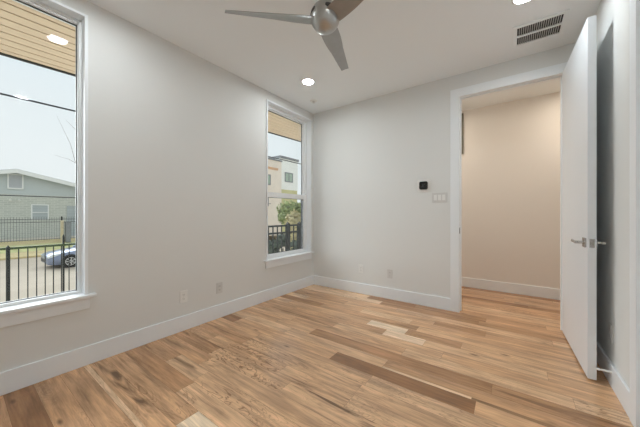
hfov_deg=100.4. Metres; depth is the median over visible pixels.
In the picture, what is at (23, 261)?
road
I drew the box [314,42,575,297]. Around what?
wall
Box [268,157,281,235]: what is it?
building
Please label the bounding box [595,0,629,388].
wall
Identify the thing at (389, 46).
ceiling
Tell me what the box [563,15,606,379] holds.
door
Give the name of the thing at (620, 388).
baseboard
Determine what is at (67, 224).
utility box
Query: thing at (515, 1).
diffuser
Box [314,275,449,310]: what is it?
baseboard
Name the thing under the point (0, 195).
overhead cable
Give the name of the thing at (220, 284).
wall outlet
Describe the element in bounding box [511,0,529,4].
recessed light
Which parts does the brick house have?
pane, house door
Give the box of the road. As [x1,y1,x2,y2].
[0,234,296,302]
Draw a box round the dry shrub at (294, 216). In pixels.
[284,209,300,248]
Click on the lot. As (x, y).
(35, 238)
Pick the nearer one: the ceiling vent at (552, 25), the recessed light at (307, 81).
the ceiling vent at (552, 25)
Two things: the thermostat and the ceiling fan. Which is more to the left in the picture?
the ceiling fan
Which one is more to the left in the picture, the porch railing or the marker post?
the marker post
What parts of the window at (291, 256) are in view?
sash, sash, frame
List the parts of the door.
lever handle, latch plate, lever handle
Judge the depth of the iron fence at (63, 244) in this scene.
4.91 m
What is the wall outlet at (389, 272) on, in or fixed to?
attached to the wall at (371, 155)
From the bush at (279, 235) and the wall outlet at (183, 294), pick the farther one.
the bush at (279, 235)
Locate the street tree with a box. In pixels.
[276,200,300,249]
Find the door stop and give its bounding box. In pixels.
[597,368,611,373]
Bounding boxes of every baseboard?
[0,275,313,395]
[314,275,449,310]
[462,277,559,299]
[597,341,629,418]
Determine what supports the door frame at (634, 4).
attached to the wall at (613, 16)
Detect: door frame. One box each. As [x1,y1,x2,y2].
[450,62,566,330]
[630,0,639,426]
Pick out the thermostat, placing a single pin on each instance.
(423, 185)
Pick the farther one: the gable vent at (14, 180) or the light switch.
the gable vent at (14, 180)
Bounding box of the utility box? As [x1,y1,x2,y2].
[65,222,70,242]
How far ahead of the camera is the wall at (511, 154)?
3.76 m
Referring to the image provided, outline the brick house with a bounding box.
[0,169,75,238]
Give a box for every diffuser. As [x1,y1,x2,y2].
[303,79,312,83]
[514,0,527,2]
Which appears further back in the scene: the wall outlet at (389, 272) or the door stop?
the wall outlet at (389, 272)
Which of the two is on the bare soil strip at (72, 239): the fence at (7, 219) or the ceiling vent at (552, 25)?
the fence at (7, 219)
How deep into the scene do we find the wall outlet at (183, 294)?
2.57 m
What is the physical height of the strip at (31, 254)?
0.780 m
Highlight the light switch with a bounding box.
[432,192,446,202]
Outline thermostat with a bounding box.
[417,179,430,191]
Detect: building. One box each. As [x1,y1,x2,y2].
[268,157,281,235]
[269,155,298,231]
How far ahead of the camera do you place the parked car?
14.60 m
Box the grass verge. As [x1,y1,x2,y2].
[0,241,75,253]
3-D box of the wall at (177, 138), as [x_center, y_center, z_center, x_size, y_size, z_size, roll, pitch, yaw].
[-1.332,-0.157,2.713,0.187,2.865,4.187,0,0,36]
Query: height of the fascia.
0.195 m
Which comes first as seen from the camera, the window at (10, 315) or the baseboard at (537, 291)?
the window at (10, 315)
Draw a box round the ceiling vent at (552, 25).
[513,9,569,47]
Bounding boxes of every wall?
[0,0,313,371]
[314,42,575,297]
[462,92,559,288]
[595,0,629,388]
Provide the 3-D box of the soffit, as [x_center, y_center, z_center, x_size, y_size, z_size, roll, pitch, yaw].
[-1.443,-1.699,4.119,1.635,0.150,10.000,0,0,36]
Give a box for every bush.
[269,239,282,253]
[276,234,284,250]
[290,240,296,249]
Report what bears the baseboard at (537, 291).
attached to the wall at (511, 154)
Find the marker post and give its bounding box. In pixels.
[60,220,63,242]
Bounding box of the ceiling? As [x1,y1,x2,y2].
[87,0,600,113]
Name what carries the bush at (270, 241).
on the ground
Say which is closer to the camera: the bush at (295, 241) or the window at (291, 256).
the window at (291, 256)
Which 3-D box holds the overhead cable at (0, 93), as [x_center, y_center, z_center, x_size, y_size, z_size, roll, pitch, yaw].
[-3.799,-2.614,10.128,0.042,0.082,40.000,0,0,36]
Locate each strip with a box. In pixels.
[0,238,75,245]
[0,249,57,259]
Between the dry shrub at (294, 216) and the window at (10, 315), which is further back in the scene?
the dry shrub at (294, 216)
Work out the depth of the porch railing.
4.88 m
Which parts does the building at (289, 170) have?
pane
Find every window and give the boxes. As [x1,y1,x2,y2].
[0,0,96,327]
[263,99,314,268]
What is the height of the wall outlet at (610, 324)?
0.116 m
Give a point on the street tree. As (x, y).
(283, 211)
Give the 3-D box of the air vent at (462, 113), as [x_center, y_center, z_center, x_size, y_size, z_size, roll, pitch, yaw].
[2.013,-1.234,4.268,0.500,0.630,0.020,0,0,36]
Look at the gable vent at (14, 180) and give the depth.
21.80 m
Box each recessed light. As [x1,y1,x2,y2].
[301,78,314,84]
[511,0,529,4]
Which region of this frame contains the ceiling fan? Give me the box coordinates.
[225,0,362,70]
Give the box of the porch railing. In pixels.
[268,221,300,253]
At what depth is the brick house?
22.69 m
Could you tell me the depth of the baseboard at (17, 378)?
2.17 m
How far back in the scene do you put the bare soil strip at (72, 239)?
19.93 m
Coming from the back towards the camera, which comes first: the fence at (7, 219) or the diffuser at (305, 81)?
the fence at (7, 219)
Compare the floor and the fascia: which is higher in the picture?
the fascia
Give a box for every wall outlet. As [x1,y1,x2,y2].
[180,290,186,302]
[217,282,222,293]
[387,269,392,278]
[609,322,612,342]
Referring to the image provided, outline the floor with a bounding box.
[0,284,632,426]
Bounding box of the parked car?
[41,245,75,267]
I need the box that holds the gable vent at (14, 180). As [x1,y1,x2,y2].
[7,173,23,188]
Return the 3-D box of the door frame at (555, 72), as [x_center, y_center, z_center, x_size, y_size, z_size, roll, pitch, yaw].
[1.982,-0.147,2.833,1.064,2.547,0.144,0,0,36]
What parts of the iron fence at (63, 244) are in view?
post, rail, post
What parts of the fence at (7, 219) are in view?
rail, rail, rail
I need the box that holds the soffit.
[0,0,300,140]
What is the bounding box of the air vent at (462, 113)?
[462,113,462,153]
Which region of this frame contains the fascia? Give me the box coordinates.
[0,52,300,141]
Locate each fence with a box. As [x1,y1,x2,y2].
[0,216,75,242]
[0,234,75,301]
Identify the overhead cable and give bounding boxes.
[0,93,299,163]
[0,195,270,203]
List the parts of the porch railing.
rail, rail, post, post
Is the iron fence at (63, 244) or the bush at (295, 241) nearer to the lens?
the iron fence at (63, 244)
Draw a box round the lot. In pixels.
[0,236,75,240]
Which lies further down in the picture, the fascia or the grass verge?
the grass verge
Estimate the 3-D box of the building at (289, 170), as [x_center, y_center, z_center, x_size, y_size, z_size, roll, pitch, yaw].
[-7.214,-2.074,33.607,9.220,8.800,3.180,0,0,36]
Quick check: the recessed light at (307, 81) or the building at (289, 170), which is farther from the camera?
the building at (289, 170)

